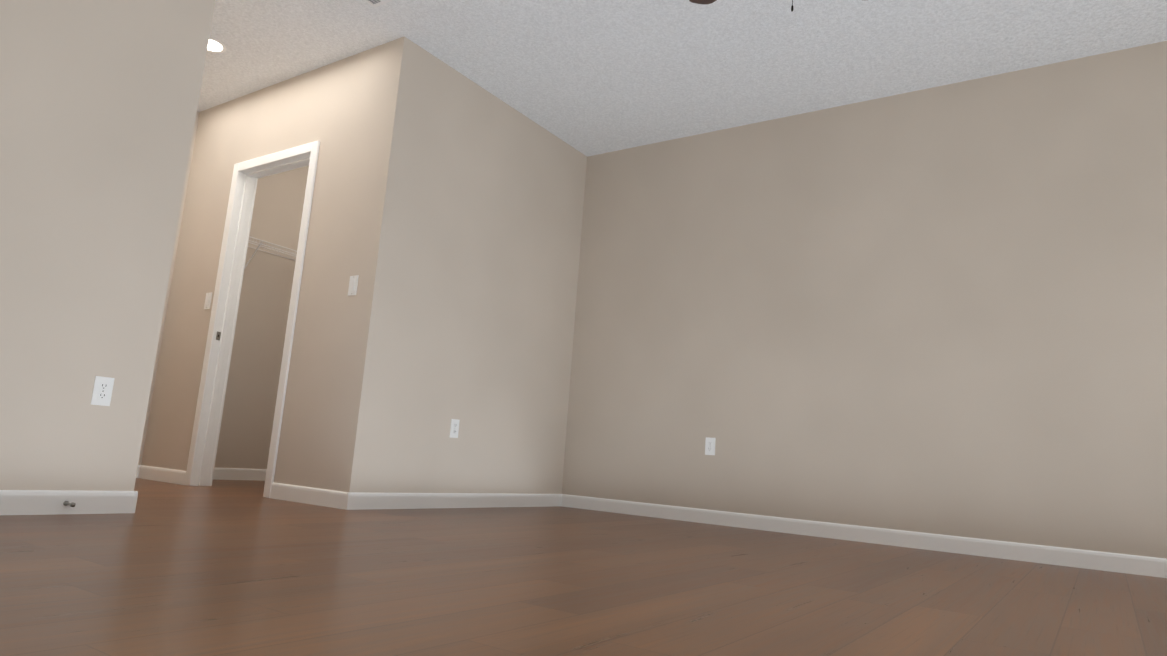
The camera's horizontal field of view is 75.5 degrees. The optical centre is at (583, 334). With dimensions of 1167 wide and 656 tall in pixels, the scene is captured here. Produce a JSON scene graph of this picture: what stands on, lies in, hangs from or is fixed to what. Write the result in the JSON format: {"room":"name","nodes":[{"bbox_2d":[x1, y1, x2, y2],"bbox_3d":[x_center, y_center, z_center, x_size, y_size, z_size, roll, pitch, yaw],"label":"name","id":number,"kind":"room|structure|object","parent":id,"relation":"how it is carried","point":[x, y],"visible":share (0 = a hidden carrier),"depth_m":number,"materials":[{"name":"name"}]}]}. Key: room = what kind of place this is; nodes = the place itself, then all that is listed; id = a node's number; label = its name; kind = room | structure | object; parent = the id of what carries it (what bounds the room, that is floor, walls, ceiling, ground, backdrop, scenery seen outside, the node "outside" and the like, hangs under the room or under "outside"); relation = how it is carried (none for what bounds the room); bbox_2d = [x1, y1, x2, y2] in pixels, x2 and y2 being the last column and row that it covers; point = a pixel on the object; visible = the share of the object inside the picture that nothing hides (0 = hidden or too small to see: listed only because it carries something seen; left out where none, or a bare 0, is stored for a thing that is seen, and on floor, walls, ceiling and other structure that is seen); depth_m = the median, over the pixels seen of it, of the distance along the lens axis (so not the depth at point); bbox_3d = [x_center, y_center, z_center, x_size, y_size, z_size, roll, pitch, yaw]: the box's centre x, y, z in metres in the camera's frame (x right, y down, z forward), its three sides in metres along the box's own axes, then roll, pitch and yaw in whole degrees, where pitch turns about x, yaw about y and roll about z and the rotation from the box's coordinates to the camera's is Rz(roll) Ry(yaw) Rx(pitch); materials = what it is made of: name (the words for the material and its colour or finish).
{"room":"empty bedroom","nodes":[
{"label":"empty bedroom","id":0,"kind":"room"},
{"bbox_2d":[138,111,308,468],"bbox_3d":[-2.863,-0.276,5.833,0.120,2.740,3.169,-2,-11,34],"label":"wall","id":1,"kind":"structure","parent":0,"point":[245,434],"depth_m":6.08,"materials":[{"name":"paint"}]},
{"bbox_2d":[244,236,296,268],"bbox_3d":[-2.291,-0.457,6.306,0.303,0.335,1.788,-2,-11,34],"label":"wire closet shelf","id":2,"kind":"object","parent":1,"relation":"attached to","point":[276,249],"visible":0.25,"depth_m":5.96,"materials":[{"name":"white metal"}]},
{"bbox_2d":[141,41,390,489],"bbox_3d":[-2.103,-0.365,4.955,2.130,2.740,0.120,-2,-11,34],"label":"wall","id":3,"kind":"structure","parent":0,"point":[335,109],"depth_m":4.69,"materials":[{"name":"paint"}]},
{"bbox_2d":[204,292,211,308],"bbox_3d":[-2.578,-0.230,5.175,0.070,0.115,0.009,-2,-11,34],"label":"light switch","id":4,"kind":"object","parent":3,"relation":"attached to","point":[208,298],"visible":1,"depth_m":5.17,"materials":[{"name":"white plastic"}]},
{"bbox_2d":[191,153,310,485],"bbox_3d":[-2.095,-0.086,4.889,0.860,2.170,0.122,-2,-11,34],"label":"lining","id":5,"kind":"object","parent":3,"relation":"attached to","point":[220,354],"visible":0.21,"depth_m":4.96,"materials":[{"name":"white wood"}]},
{"bbox_2d":[216,332,220,339],"bbox_3d":[-2.458,0.011,5.077,0.002,0.057,0.028,-2,-11,34],"label":"strike plate","id":6,"kind":"object","parent":5,"relation":"attached to","point":[218,335],"visible":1,"depth_m":5.08,"materials":[{"name":"grey metal"}]},
{"bbox_2d":[184,140,319,497],"bbox_3d":[-2.132,-0.118,4.836,0.940,2.210,0.017,-2,-11,34],"label":"door frame","id":7,"kind":"structure","parent":3,"relation":"attached to","point":[312,148],"depth_m":4.84,"materials":[{"name":"white wood"}]},
{"bbox_2d":[348,275,358,295],"bbox_3d":[-1.320,-0.280,4.315,0.070,0.115,0.009,-2,-11,34],"label":"light switch","id":8,"kind":"object","parent":3,"relation":"attached to","point":[353,284],"visible":1,"depth_m":4.31,"materials":[{"name":"white plastic"}]},
{"bbox_2d":[0,465,1166,577],"bbox_3d":[-2.287,0.806,3.980,11.750,0.090,5.144,-2,-11,34],"label":"baseboard","id":9,"kind":"structure","parent":3,"relation":"attached to","point":[31,502],"depth_m":4.23,"materials":[{"name":"white wood"}]},
{"bbox_2d":[63,501,75,506],"bbox_3d":[-1.976,0.653,2.900,0.066,0.019,0.019,-2,-11,34],"label":"doorstop","id":10,"kind":"object","parent":9,"relation":"attached to","point":[66,503],"visible":1,"depth_m":2.90,"materials":[{"name":"grey metal"}]},
{"bbox_2d":[0,0,586,493],"bbox_3d":[-1.560,-0.523,3.765,0.120,2.740,5.144,-2,-11,34],"label":"wall","id":11,"kind":"structure","parent":0,"point":[466,311],"depth_m":4.09,"materials":[{"name":"paint"}]},
{"bbox_2d":[91,376,114,405],"bbox_3d":[-1.942,0.230,3.047,0.008,0.115,0.070,-2,-11,34],"label":"electrical outlet","id":12,"kind":"object","parent":11,"relation":"attached to","point":[102,391],"visible":1,"depth_m":3.04,"materials":[{"name":"white plastic"}]},
{"bbox_2d":[449,419,459,437],"bbox_3d":[-0.802,0.587,4.696,0.008,0.115,0.070,-2,-11,34],"label":"electrical outlet","id":13,"kind":"object","parent":11,"relation":"attached to","point":[454,428],"visible":1,"depth_m":4.69,"materials":[{"name":"white plastic"}]},
{"bbox_2d":[0,478,1166,655],"bbox_3d":[-0.433,0.826,2.693,7.480,0.100,5.384,-2,-11,34],"label":"floor","id":14,"kind":"structure","parent":0,"point":[231,568],"depth_m":2.08,"materials":[{"name":"wood"}]},
{"bbox_2d":[197,0,1166,156],"bbox_3d":[-2.088,-1.895,4.428,11.990,0.100,5.384,-2,-11,34],"label":"ceiling","id":15,"kind":"structure","parent":0,"point":[587,78],"depth_m":4.39,"materials":[{"name":"white paint"}]},
{"bbox_2d":[207,37,225,52],"bbox_3d":[-2.341,-1.811,4.719,0.194,0.006,0.194,-2,-11,34],"label":"recessed light","id":16,"kind":"object","parent":15,"relation":"in","point":[215,46],"visible":0.65,"depth_m":4.73,"materials":[{"name":"white"}]},
{"bbox_2d":[364,0,392,7],"bbox_3d":[-1.149,-1.835,3.972,0.254,0.031,0.344,-2,-11,34],"label":"ceiling vent","id":17,"kind":"object","parent":15,"relation":"in","point":[375,3],"visible":1,"depth_m":4.11,"materials":[{"name":"white metal"}]},
{"bbox_2d":[689,0,792,11],"bbox_3d":[0.849,-1.578,2.866,1.270,0.608,1.295,-2,-11,34],"label":"fan","id":18,"kind":"object","parent":15,"relation":"hanging from","point":[703,2],"visible":1,"depth_m":3.47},
{"bbox_2d":[562,41,1166,558],"bbox_3d":[-0.717,-0.036,6.327,11.990,2.740,0.120,-2,-11,34],"label":"wall","id":19,"kind":"structure","parent":0,"point":[938,309],"depth_m":4.48,"materials":[{"name":"paint"}]},
{"bbox_2d":[705,437,715,454],"bbox_3d":[0.840,0.743,5.002,0.070,0.115,0.008,-2,-11,34],"label":"electrical outlet","id":20,"kind":"object","parent":19,"relation":"attached to","point":[709,446],"visible":1,"depth_m":5.00,"materials":[{"name":"white plastic"}]}
]}

